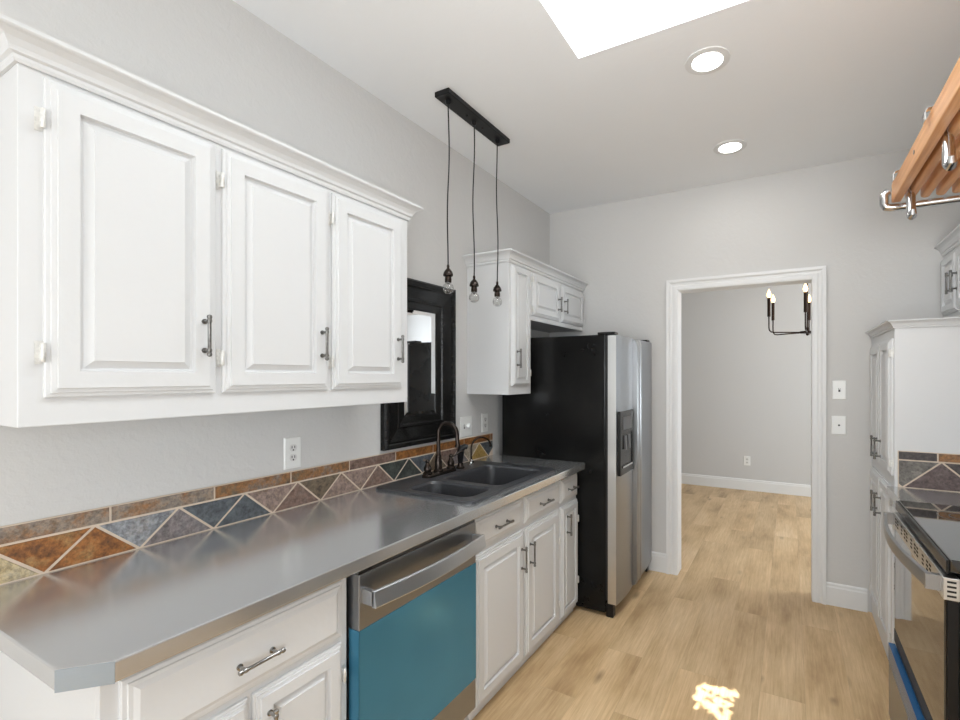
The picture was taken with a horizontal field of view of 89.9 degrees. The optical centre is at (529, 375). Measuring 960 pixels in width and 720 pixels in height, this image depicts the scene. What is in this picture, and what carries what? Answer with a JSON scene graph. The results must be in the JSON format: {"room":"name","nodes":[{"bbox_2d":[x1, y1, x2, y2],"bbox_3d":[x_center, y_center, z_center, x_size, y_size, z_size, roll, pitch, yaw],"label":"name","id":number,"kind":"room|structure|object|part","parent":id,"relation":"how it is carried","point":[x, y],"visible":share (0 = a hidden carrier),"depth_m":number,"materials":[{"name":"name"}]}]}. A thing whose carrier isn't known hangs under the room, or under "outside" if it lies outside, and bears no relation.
{"room":"kitchen","nodes":[
{"label":"kitchen","id":0,"kind":"room"},
{"bbox_2d":[0,0,549,526],"bbox_3d":[-1.489,0.050,1.071,0.120,2.800,6.700,0,0,29],"label":"wall","id":1,"kind":"structure","parent":0,"point":[219,56],"depth_m":1.78,"materials":[{"name":"grey paint"}]},
{"bbox_2d":[0,13,423,427],"bbox_3d":[-0.926,-0.313,1.612,0.353,0.850,1.291,0,0,29],"label":"upper cabinet","id":2,"kind":"object","parent":1,"relation":"attached to","point":[151,268],"visible":1,"depth_m":1.26,"materials":[{"name":"white paint"}]},
{"bbox_3d":[-0.989,-0.307,1.217,0.020,0.711,0.360,0,0,29],"label":"door","id":3,"kind":"part","parent":2,"relation":"part of","materials":[{"name":"white paint"}]},
{"bbox_3d":[-0.897,-0.112,1.331,0.033,0.117,0.015,0,0,29],"label":"handle","id":4,"kind":"part","parent":2,"relation":"part of","materials":[{"name":"grey metal"}]},
{"bbox_3d":[-0.928,-0.706,1.613,0.349,0.064,1.291,0,0,29],"label":"crown","id":5,"kind":"part","parent":2,"relation":"part of","materials":[{"name":"white paint"}]},
{"bbox_3d":[-0.807,-0.307,1.552,0.020,0.711,0.364,0,0,29],"label":"door","id":6,"kind":"part","parent":2,"relation":"part of","materials":[{"name":"white paint"}]},
{"bbox_3d":[-0.714,-0.112,1.667,0.033,0.117,0.015,0,0,29],"label":"handle","id":7,"kind":"part","parent":2,"relation":"part of","materials":[{"name":"grey metal"}]},
{"bbox_3d":[-0.628,-0.307,1.881,0.020,0.711,0.354,0,0,29],"label":"door","id":8,"kind":"part","parent":2,"relation":"part of","materials":[{"name":"white paint"}]},
{"bbox_3d":[-0.537,-0.112,1.993,0.033,0.117,0.015,0,0,29],"label":"handle","id":9,"kind":"part","parent":2,"relation":"part of","materials":[{"name":"grey metal"}]},
{"bbox_2d":[0,433,492,584],"bbox_3d":[-0.816,0.456,2.175,0.010,0.147,2.358,0,0,29],"label":"backsplash","id":10,"kind":"structure","parent":1,"relation":"attached to","point":[28,549],"depth_m":1.58,"materials":[{"name":"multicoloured tile"}]},
{"bbox_2d":[284,436,300,469],"bbox_3d":[-0.954,0.308,1.923,0.008,0.126,0.074,0,0,29],"label":"wall outlet","id":11,"kind":"object","parent":1,"relation":"attached to","point":[292,445],"visible":1,"depth_m":1.92,"materials":[{"name":"white plastic"}]},
{"bbox_2d":[289,444,296,450],"bbox_3d":[-0.951,0.288,1.921,0.002,0.027,0.033,0,0,29],"label":"socket","id":12,"kind":"object","parent":11,"relation":"attached to","point":[292,447],"depth_m":1.92,"materials":[{"name":"white plastic"}]},
{"bbox_2d":[289,454,296,460],"bbox_3d":[-0.951,0.328,1.921,0.002,0.027,0.033,0,0,29],"label":"socket","id":13,"kind":"object","parent":11,"relation":"attached to","point":[292,457],"depth_m":1.92,"materials":[{"name":"white plastic"}]},
{"bbox_2d":[380,278,455,450],"bbox_3d":[-0.581,-0.071,2.579,0.033,0.873,0.567,0,0,29],"label":"mirror","id":14,"kind":"object","parent":1,"relation":"attached to","point":[431,312],"visible":0.73,"depth_m":2.61,"materials":[{"name":"black metal"}]},
{"bbox_3d":[-0.592,-0.071,2.585,0.005,0.565,0.259,0,0,29],"label":"glass","id":15,"kind":"part","parent":14,"relation":"part of","materials":[{"name":"white mirror"}]},
{"bbox_2d":[460,416,471,436],"bbox_3d":[-0.387,0.311,2.950,0.023,0.122,0.118,0,0,29],"label":"wall switch","id":16,"kind":"object","parent":1,"relation":"attached to","point":[465,422],"visible":1,"depth_m":2.95,"materials":[{"name":"white plastic"}]},
{"bbox_2d":[481,413,487,431],"bbox_3d":[-0.295,0.304,3.134,0.008,0.122,0.072,0,0,29],"label":"wall outlet","id":17,"kind":"object","parent":1,"relation":"attached to","point":[484,416],"visible":1,"depth_m":3.12,"materials":[{"name":"white plastic"}]},
{"bbox_2d":[462,248,536,394],"bbox_3d":[-0.182,-0.313,2.982,0.353,0.850,0.324,0,0,29],"label":"upper cabinet","id":18,"kind":"object","parent":1,"relation":"attached to","point":[499,337],"visible":1,"depth_m":2.89,"materials":[{"name":"white paint"}]},
{"bbox_3d":[-0.183,-0.706,2.982,0.349,0.064,0.324,0,0,29],"label":"crown","id":19,"kind":"part","parent":18,"relation":"part of","materials":[{"name":"white paint"}]},
{"bbox_3d":[-0.063,-0.106,2.866,0.033,0.117,0.015,0,0,29],"label":"handle","id":20,"kind":"part","parent":18,"relation":"part of","materials":[{"name":"grey metal"}]},
{"bbox_3d":[-0.053,-0.302,2.938,0.020,0.721,0.207,0,0,29],"label":"door","id":21,"kind":"part","parent":18,"relation":"part of","materials":[{"name":"white paint"}]},
{"bbox_2d":[531,260,588,332],"bbox_3d":[0.105,-0.548,3.509,0.353,0.380,0.881,0,0,29],"label":"upper cabinet","id":22,"kind":"object","parent":1,"relation":"attached to","point":[556,306],"visible":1,"depth_m":3.38,"materials":[{"name":"white paint"}]},
{"bbox_3d":[0.113,-0.526,3.244,0.020,0.268,0.394,0,0,29],"label":"door","id":23,"kind":"part","parent":22,"relation":"part of","materials":[{"name":"white paint"}]},
{"bbox_3d":[0.236,-0.706,3.440,0.049,0.064,0.878,0,0,29],"label":"crown","id":24,"kind":"part","parent":22,"relation":"part of","materials":[{"name":"white paint"}]},
{"bbox_3d":[0.326,-0.526,3.635,0.020,0.268,0.409,0,0,29],"label":"door","id":25,"kind":"part","parent":22,"relation":"part of","materials":[{"name":"white paint"}]},
{"bbox_2d":[233,0,959,213],"bbox_3d":[0.821,-1.410,1.637,6.100,0.120,9.960,0,0,29],"label":"ceiling","id":26,"kind":"structure","parent":0,"point":[611,110],"depth_m":2.17,"materials":[{"name":"white paint"}]},
{"bbox_2d":[435,87,509,306],"bbox_3d":[-0.284,-0.865,2.498,0.084,0.969,0.558,0,0,29],"label":"pendant lamp","id":27,"kind":"object","parent":26,"relation":"hanging from","point":[449,98],"visible":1,"depth_m":2.47,"materials":[{"name":"black metal"}]},
{"bbox_2d":[443,264,452,282],"bbox_3d":[-0.393,-0.493,2.296,0.049,0.086,0.049,0,0,29],"label":"socket","id":28,"kind":"object","parent":27,"relation":"attached to","point":[447,273],"depth_m":2.28,"materials":[{"name":"brown metal"}]},
{"bbox_3d":[-0.393,-0.925,2.296,0.025,0.791,0.025,0,0,29],"label":"cord","id":29,"kind":"part","parent":27,"relation":"part of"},
{"bbox_2d":[469,275,478,292],"bbox_3d":[-0.290,-0.479,2.485,0.049,0.086,0.049,0,0,29],"label":"socket","id":30,"kind":"object","parent":27,"relation":"attached to","point":[474,284],"depth_m":2.47,"materials":[{"name":"brown metal"}]},
{"bbox_3d":[-0.290,-0.918,2.485,0.025,0.805,0.025,0,0,29],"label":"cord","id":31,"kind":"part","parent":27,"relation":"part of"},
{"bbox_3d":[-0.184,-0.923,2.681,0.025,0.796,0.025,0,0,29],"label":"cord","id":32,"kind":"part","parent":27,"relation":"part of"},
{"bbox_2d":[493,281,501,296],"bbox_3d":[-0.184,-0.488,2.681,0.049,0.086,0.049,0,0,29],"label":"socket","id":33,"kind":"object","parent":27,"relation":"attached to","point":[497,289],"depth_m":2.67,"materials":[{"name":"brown metal"}]},
{"bbox_2d":[685,46,730,74],"bbox_3d":[0.760,-1.346,2.049,0.183,0.008,0.183,0,0,29],"label":"recessed light","id":34,"kind":"object","parent":26,"relation":"in","point":[707,60],"visible":1,"depth_m":2.04,"materials":[{"name":"white"}]},
{"bbox_2d":[713,139,746,154],"bbox_3d":[1.179,-1.346,2.819,0.183,0.008,0.183,0,0,29],"label":"recessed light","id":35,"kind":"object","parent":26,"relation":"in","point":[733,146],"visible":1,"depth_m":2.81,"materials":[{"name":"white"}]},
{"bbox_2d":[767,283,810,335],"bbox_3d":[2.760,-0.875,4.760,0.716,0.950,0.790,0,0,29],"label":"chandelier","id":36,"kind":"object","parent":26,"relation":"hanging from","point":[807,299],"visible":0.62,"depth_m":4.77,"materials":[{"name":"brown metal"}]},
{"bbox_3d":[2.545,-0.517,4.769,0.331,0.176,0.013,0,0,3],"label":"arm","id":37,"kind":"part","parent":36,"relation":"part of","materials":[{"name":"brown metal"}]},
{"bbox_3d":[2.661,-0.517,4.951,0.013,0.176,0.331,0,0,-27],"label":"arm","id":38,"kind":"part","parent":36,"relation":"part of","materials":[{"name":"brown metal"}]},
{"bbox_3d":[2.559,-0.824,4.443,0.042,0.088,0.042,0,0,29],"label":"bulb","id":39,"kind":"part","parent":36,"relation":"part of","materials":[{"name":"white glass"}]},
{"bbox_3d":[2.760,-0.887,4.760,0.014,0.865,0.014,0,0,29],"label":"stem","id":40,"kind":"part","parent":36,"relation":"part of","materials":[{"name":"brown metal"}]},
{"bbox_2d":[560,0,657,29],"bbox_3d":[0.285,-1.785,1.351,0.890,0.630,1.225,0,0,29],"label":"skylight","id":41,"kind":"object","parent":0,"point":[584,13],"depth_m":1.98,"materials":[{"name":"white glass"}]},
{"bbox_2d":[472,483,890,719],"bbox_3d":[0.821,1.510,1.637,6.100,0.120,9.960,0,0,29],"label":"floor","id":42,"kind":"structure","parent":0,"point":[739,633],"depth_m":2.56,"materials":[{"name":"brown wood"}]},
{"bbox_2d":[0,578,346,719],"bbox_3d":[-0.924,1.011,1.299,0.649,0.878,0.580,0,0,29],"label":"base cabinet","id":43,"kind":"object","parent":42,"relation":"on","point":[288,662],"visible":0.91,"depth_m":1.14,"materials":[{"name":"white paint"}]},
{"bbox_3d":[-0.741,1.077,1.046,0.020,0.597,0.250,0,0,29],"label":"door","id":44,"kind":"part","parent":43,"relation":"part of","materials":[{"name":"white paint"}]},
{"bbox_3d":[-0.675,0.679,1.167,0.020,0.162,0.526,0,0,29],"label":"drawer","id":45,"kind":"part","parent":43,"relation":"part of","materials":[{"name":"white paint"}]},
{"bbox_3d":[-0.651,0.686,1.155,0.033,0.015,0.117,0,0,29],"label":"handle","id":46,"kind":"part","parent":43,"relation":"part of","materials":[{"name":"silver metal"}]},
{"bbox_3d":[-0.635,0.880,1.185,0.033,0.117,0.015,0,0,29],"label":"handle","id":47,"kind":"part","parent":43,"relation":"part of","materials":[{"name":"silver metal"}]},
{"bbox_3d":[-0.612,1.077,1.282,0.020,0.597,0.264,0,0,29],"label":"door","id":48,"kind":"part","parent":43,"relation":"part of","materials":[{"name":"white paint"}]},
{"bbox_2d":[346,519,485,719],"bbox_3d":[-0.597,1.014,1.800,0.691,0.872,0.613,0,0,29],"label":"dishwasher","id":49,"kind":"object","parent":42,"relation":"on","point":[411,614],"visible":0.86,"depth_m":1.63,"materials":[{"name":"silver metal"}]},
{"bbox_2d":[346,577,346,719],"bbox_3d":[-0.656,0.966,1.834,0.555,0.768,0.611,0,0,29],"label":"tub","id":50,"kind":"object","parent":49,"relation":"in","point":[346,577],"depth_m":1.44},
{"bbox_3d":[-0.327,0.657,1.659,0.081,0.050,0.576,0,0,29],"label":"handle","id":51,"kind":"part","parent":49,"relation":"part of","materials":[{"name":"silver metal"}]},
{"bbox_2d":[464,482,559,719],"bbox_3d":[-0.286,1.011,2.472,0.649,0.878,0.858,0,0,29],"label":"base cabinet","id":52,"kind":"object","parent":42,"relation":"on","point":[517,603],"visible":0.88,"depth_m":2.25,"materials":[{"name":"white paint"}]},
{"bbox_2d":[0,454,584,692],"bbox_3d":[-0.521,0.549,2.033,0.660,0.041,2.390,0,0,29],"label":"countertop","id":53,"kind":"structure","parent":52,"relation":"on","point":[107,620],"depth_m":1.25,"materials":[{"name":"laminate"}]},
{"bbox_2d":[422,421,462,477],"bbox_3d":[-0.437,0.376,2.499,0.146,0.281,0.316,0,0,29],"label":"faucet","id":54,"kind":"object","parent":53,"relation":"on","point":[438,470],"visible":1,"depth_m":2.50,"materials":[{"name":"brown metal"}]},
{"bbox_3d":[-0.527,0.454,2.416,0.047,0.091,0.090,0,0,16],"label":"handle","id":55,"kind":"part","parent":54,"relation":"part of","materials":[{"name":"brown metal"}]},
{"bbox_3d":[-0.476,0.508,2.520,0.056,0.016,0.246,0,0,29],"label":"plate","id":56,"kind":"part","parent":54,"relation":"part of","materials":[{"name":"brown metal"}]},
{"bbox_3d":[-0.435,0.367,2.497,0.147,0.265,0.051,0,0,17],"label":"spout","id":57,"kind":"part","parent":54,"relation":"part of","materials":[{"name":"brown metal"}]},
{"bbox_3d":[-0.416,0.454,2.620,0.047,0.091,0.090,0,0,41],"label":"handle","id":58,"kind":"part","parent":54,"relation":"part of","materials":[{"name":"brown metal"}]},
{"bbox_2d":[376,460,554,503],"bbox_3d":[-0.290,0.605,2.451,0.559,0.177,0.821,0,0,29],"label":"sink","id":59,"kind":"object","parent":53,"relation":"in","point":[472,484],"visible":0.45,"depth_m":2.34,"materials":[{"name":"metal"}]},
{"bbox_2d":[456,444,467,468],"bbox_3d":[-0.379,0.448,2.680,0.068,0.137,0.047,0,0,-5],"label":"sprayer","id":60,"kind":"object","parent":59,"relation":"on","point":[463,447],"visible":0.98,"depth_m":2.67,"materials":[{"name":"brown metal"}]},
{"bbox_2d":[468,437,491,464],"bbox_3d":[-0.299,0.436,2.810,0.062,0.160,0.151,0,0,42],"label":"filter faucet","id":61,"kind":"object","parent":53,"relation":"on","point":[471,462],"visible":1,"depth_m":2.78,"materials":[{"name":"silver metal"}]},
{"bbox_3d":[-0.136,0.663,2.157,0.020,0.130,0.396,0,0,29],"label":"drawer","id":62,"kind":"part","parent":52,"relation":"part of","materials":[{"name":"white paint"}]},
{"bbox_3d":[-0.131,1.072,2.167,0.020,0.636,0.418,0,0,29],"label":"door","id":63,"kind":"part","parent":52,"relation":"part of","materials":[{"name":"white paint"}]},
{"bbox_3d":[-0.113,0.664,2.144,0.033,0.015,0.127,0,0,29],"label":"handle","id":64,"kind":"part","parent":52,"relation":"part of","materials":[{"name":"grey metal"}]},
{"bbox_3d":[-0.025,0.885,2.306,0.033,0.127,0.015,0,0,29],"label":"handle","id":65,"kind":"part","parent":52,"relation":"part of","materials":[{"name":"grey metal"}]},
{"bbox_3d":[0.016,0.885,2.382,0.033,0.127,0.015,0,0,29],"label":"handle","id":66,"kind":"part","parent":52,"relation":"part of","materials":[{"name":"grey metal"}]},
{"bbox_3d":[0.067,0.663,2.531,0.020,0.130,0.388,0,0,29],"label":"drawer","id":67,"kind":"part","parent":52,"relation":"part of","materials":[{"name":"white paint"}]},
{"bbox_3d":[0.068,1.072,2.532,0.020,0.636,0.386,0,0,29],"label":"door","id":68,"kind":"part","parent":52,"relation":"part of","materials":[{"name":"white paint"}]},
{"bbox_3d":[0.090,0.664,2.519,0.033,0.015,0.127,0,0,29],"label":"handle","id":69,"kind":"part","parent":52,"relation":"part of","materials":[{"name":"grey metal"}]},
{"bbox_2d":[555,473,578,628],"bbox_3d":[-0.016,1.011,2.968,0.649,0.878,0.273,0,0,29],"label":"base cabinet","id":70,"kind":"object","parent":42,"relation":"on","point":[568,517],"visible":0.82,"depth_m":2.79,"materials":[{"name":"white paint"}]},
{"bbox_3d":[0.233,0.663,2.837,0.020,0.130,0.236,0,0,29],"label":"drawer","id":71,"kind":"part","parent":70,"relation":"part of","materials":[{"name":"white paint"}]},
{"bbox_3d":[0.233,1.072,2.837,0.020,0.636,0.236,0,0,29],"label":"door","id":72,"kind":"part","parent":70,"relation":"part of","materials":[{"name":"white paint"}]},
{"bbox_3d":[0.232,0.865,2.779,0.033,0.127,0.015,0,0,29],"label":"handle","id":73,"kind":"part","parent":70,"relation":"part of","materials":[{"name":"grey metal"}]},
{"bbox_2d":[502,332,651,617],"bbox_3d":[0.379,0.592,3.385,0.843,1.716,0.830,0,0,29],"label":"refrigerator","id":74,"kind":"object","parent":42,"relation":"on","point":[589,401],"visible":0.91,"depth_m":2.96,"materials":[{"name":"silver metal"}]},
{"bbox_3d":[0.489,0.560,2.854,0.050,1.604,0.002,0,0,29],"label":"edge trim","id":75,"kind":"part","parent":74,"relation":"part of","materials":[{"name":"silver metal"}]},
{"bbox_3d":[0.581,0.560,3.010,0.066,1.609,0.359,0,0,29],"label":"door","id":76,"kind":"part","parent":74,"relation":"part of","materials":[{"name":"silver metal"}]},
{"bbox_3d":[0.606,0.289,2.971,0.002,0.080,0.170,0,0,29],"label":"dispenser panel","id":77,"kind":"part","parent":74,"relation":"part of","materials":[{"name":"grey plastic"}]},
{"bbox_3d":[0.690,0.560,3.123,0.046,1.596,0.052,0,0,29],"label":"handle","id":78,"kind":"part","parent":74,"relation":"part of","materials":[{"name":"metal"}]},
{"bbox_3d":[0.721,0.560,3.179,0.046,1.596,0.052,0,0,29],"label":"handle","id":79,"kind":"part","parent":74,"relation":"part of","materials":[{"name":"metal"}]},
{"bbox_3d":[0.780,0.560,3.377,0.066,1.609,0.461,0,0,29],"label":"door","id":80,"kind":"part","parent":74,"relation":"part of","materials":[{"name":"silver metal"}]},
{"bbox_2d":[891,502,897,643],"bbox_3d":[1.920,1.011,1.976,0.712,0.878,0.390,0,0,29],"label":"base cabinet","id":81,"kind":"object","parent":42,"relation":"on","point":[893,508],"visible":0.12,"depth_m":2.23,"materials":[{"name":"white paint"}]},
{"bbox_3d":[1.646,1.062,2.127,0.020,0.616,0.346,0,0,29],"label":"door","id":82,"kind":"part","parent":81,"relation":"part of","materials":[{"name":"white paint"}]},
{"bbox_3d":[1.646,0.663,2.127,0.020,0.130,0.346,0,0,29],"label":"drawer","id":83,"kind":"part","parent":81,"relation":"part of","materials":[{"name":"white paint"}]},
{"bbox_2d":[887,486,959,505],"bbox_3d":[1.930,0.549,1.970,0.689,0.041,0.393,0,0,29],"label":"countertop","id":84,"kind":"structure","parent":81,"relation":"on","point":[895,493],"depth_m":2.12,"materials":[{"name":"laminate"}]},
{"bbox_2d":[865,317,959,657],"bbox_3d":[2.180,0.592,2.455,0.712,1.717,0.759,0,0,29],"label":"pantry cabinet","id":85,"kind":"object","parent":42,"relation":"on","point":[915,363],"visible":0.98,"depth_m":2.28,"materials":[{"name":"white paint"}]},
{"bbox_3d":[1.890,0.685,2.632,0.033,0.117,0.015,0,0,29],"label":"handle","id":86,"kind":"part","parent":85,"relation":"part of","materials":[{"name":"grey metal"}]},
{"bbox_3d":[1.890,0.384,2.632,0.033,0.117,0.015,0,0,29],"label":"handle","id":87,"kind":"part","parent":85,"relation":"part of","materials":[{"name":"grey metal"}]},
{"bbox_3d":[1.971,0.150,2.725,0.020,0.664,0.330,0,0,29],"label":"door","id":88,"kind":"part","parent":85,"relation":"part of","materials":[{"name":"white paint"}]},
{"bbox_3d":[1.971,0.934,2.725,0.020,0.792,0.330,0,0,29],"label":"door","id":89,"kind":"part","parent":85,"relation":"part of","materials":[{"name":"white paint"}]},
{"bbox_3d":[1.838,0.685,2.535,0.033,0.117,0.015,0,0,29],"label":"handle","id":90,"kind":"part","parent":85,"relation":"part of","materials":[{"name":"grey metal"}]},
{"bbox_3d":[1.838,0.384,2.535,0.033,0.117,0.015,0,0,29],"label":"handle","id":91,"kind":"part","parent":85,"relation":"part of","materials":[{"name":"grey metal"}]},
{"bbox_3d":[1.819,0.934,2.446,0.020,0.792,0.284,0,0,29],"label":"door","id":92,"kind":"part","parent":85,"relation":"part of","materials":[{"name":"white paint"}]},
{"bbox_3d":[1.819,0.150,2.446,0.020,0.664,0.284,0,0,29],"label":"door","id":93,"kind":"part","parent":85,"relation":"part of","materials":[{"name":"white paint"}]},
{"bbox_3d":[2.190,-0.247,2.450,0.690,0.039,0.759,0,0,29],"label":"crown","id":94,"kind":"part","parent":85,"relation":"part of","materials":[{"name":"white paint"}]},
{"bbox_2d":[898,451,959,491],"bbox_3d":[2.039,0.443,2.129,0.646,0.173,0.010,0,0,29],"label":"backsplash","id":95,"kind":"structure","parent":85,"relation":"attached to","point":[918,470],"depth_m":2.22,"materials":[{"name":"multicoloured tile"}]},
{"bbox_2d":[883,500,959,719],"bbox_3d":[1.598,0.890,1.500,0.765,1.120,0.743,0,0,29],"label":"range","id":96,"kind":"object","parent":42,"relation":"on","point":[924,660],"visible":1,"depth_m":1.56,"materials":[{"name":"grey metal"}]},
{"bbox_3d":[1.334,1.250,1.649,0.050,0.291,0.724,0,0,29],"label":"drawer","id":97,"kind":"part","parent":96,"relation":"part of","materials":[{"name":"blue metal"}]},
{"bbox_3d":[1.293,0.583,1.669,0.068,0.043,0.702,0,0,29],"label":"handle","id":98,"kind":"part","parent":96,"relation":"part of","materials":[{"name":"silver metal"}]},
{"bbox_3d":[1.331,0.855,1.651,0.006,0.466,0.720,0,0,29],"label":"door glass","id":99,"kind":"part","parent":96,"relation":"part of","materials":[{"name":"black glass"}]},
{"bbox_2d":[896,500,959,573],"bbox_3d":[1.608,0.530,1.500,0.628,0.040,0.732,0,0,29],"label":"cooktop","id":100,"kind":"object","parent":96,"relation":"in","point":[934,528],"depth_m":1.61,"materials":[{"name":"black glass"}]},
{"bbox_3d":[1.344,0.856,1.642,0.025,0.469,0.728,0,0,29],"label":"oven door","id":101,"kind":"part","parent":96,"relation":"part of","materials":[{"name":"black metal"}]},
{"bbox_2d":[681,283,810,484],"bbox_3d":[3.157,0.050,5.933,5.800,2.800,0.120,0,0,29],"label":"wall","id":102,"kind":"structure","parent":0,"point":[746,387],"depth_m":6.08,"materials":[{"name":"grey paint"}]},
{"bbox_2d":[681,473,810,496],"bbox_3d":[3.125,1.380,5.874,5.800,0.140,0.014,0,0,29],"label":"baseboard","id":103,"kind":"structure","parent":102,"relation":"attached to","point":[693,479],"depth_m":6.06,"materials":[{"name":"white wood"}]},
{"bbox_2d":[744,456,749,465],"bbox_3d":[2.758,1.078,6.077,0.074,0.118,0.008,0,0,29],"label":"wall outlet","id":104,"kind":"object","parent":102,"relation":"attached to","point":[746,458],"visible":1,"depth_m":6.07,"materials":[{"name":"white plastic"}]},
{"bbox_2d":[550,149,959,611],"bbox_3d":[1.686,0.050,3.227,5.800,2.800,0.120,0,0,29],"label":"wall","id":105,"kind":"structure","parent":0,"point":[882,266],"depth_m":3.08,"materials":[{"name":"grey paint"}]},
{"bbox_2d":[666,265,825,604],"bbox_3d":[1.477,0.375,3.340,0.999,2.150,0.168,0,0,29],"label":"trim","id":106,"kind":"structure","parent":105,"relation":"attached to","point":[816,275],"depth_m":3.27,"materials":[{"name":"white wood"}]},
{"bbox_2d":[648,551,867,611],"bbox_3d":[1.117,1.380,3.460,2.178,0.140,0.014,0,0,29],"label":"baseboard","id":107,"kind":"structure","parent":105,"relation":"attached to","point":[839,595],"depth_m":3.00,"materials":[{"name":"white wood"}]},
{"bbox_2d":[832,416,845,434],"bbox_3d":[1.946,0.310,3.012,0.078,0.118,0.009,0,0,29],"label":"wall jack","id":108,"kind":"object","parent":105,"relation":"attached to","point":[838,422],"visible":1,"depth_m":3.01,"materials":[{"name":"white plastic"}]},
{"bbox_2d":[832,381,845,398],"bbox_3d":[1.946,0.088,3.009,0.074,0.118,0.014,0,0,29],"label":"wall switch","id":109,"kind":"object","parent":105,"relation":"attached to","point":[838,387],"visible":1,"depth_m":3.01,"materials":[{"name":"white plastic"}]},
{"bbox_3d":[1.129,0.050,-0.352,0.120,2.800,6.700,0,0,29],"label":"wall","id":110,"kind":"structure","parent":0,"visible":0},
{"bbox_2d":[879,57,959,211],"bbox_3d":[1.331,-0.698,0.965,0.783,0.125,1.830,0,0,29],"label":"rack","id":111,"kind":"object","parent":110,"relation":"attached to","point":[922,170],"visible":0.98,"depth_m":1.57,"materials":[{"name":"brown wood"}]},
{"bbox_2d":[891,169,916,219],"bbox_3d":[1.392,-0.674,1.777,0.072,0.195,0.056,0,0,29],"label":"hook","id":112,"kind":"object","parent":111,"relation":"hanging from","point":[911,211],"visible":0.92,"depth_m":1.77,"materials":[{"name":"silver metal"}]},
{"bbox_2d":[922,105,957,170],"bbox_3d":[1.163,-0.674,1.355,0.072,0.195,0.056,0,0,29],"label":"hook","id":113,"kind":"object","parent":111,"relation":"hanging from","point":[949,160],"visible":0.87,"depth_m":1.35,"materials":[{"name":"silver metal"}]},
{"bbox_2d":[934,224,959,316],"bbox_3d":[2.346,-0.534,2.404,0.372,0.437,0.690,0,0,29],"label":"upper cabinet","id":114,"kind":"object","parent":110,"relation":"attached to","point":[950,264],"visible":0.98,"depth_m":2.56,"materials":[{"name":"white paint"}]},
{"bbox_3d":[2.351,-0.721,2.402,0.361,0.062,0.690,0,0,29],"label":"crown","id":115,"kind":"part","parent":114,"relation":"part of","materials":[{"name":"white paint"}]},
{"bbox_3d":[2.234,-0.495,2.553,0.033,0.117,0.015,0,0,29],"label":"handle","id":116,"kind":"part","parent":114,"relation":"part of","materials":[{"name":"grey metal"}]},
{"bbox_3d":[2.306,-0.507,2.630,0.020,0.325,0.275,0,0,29],"label":"door","id":117,"kind":"part","parent":114,"relation":"part of","materials":[{"name":"white paint"}]},
{"bbox_3d":[2.198,-0.495,2.487,0.033,0.117,0.015,0,0,29],"label":"handle","id":118,"kind":"part","parent":114,"relation":"part of","materials":[{"name":"grey metal"}]},
{"bbox_3d":[2.162,-0.507,2.365,0.020,0.325,0.310,0,0,29],"label":"door","id":119,"kind":"part","parent":114,"relation":"part of","materials":[{"name":"white paint"}]}
]}

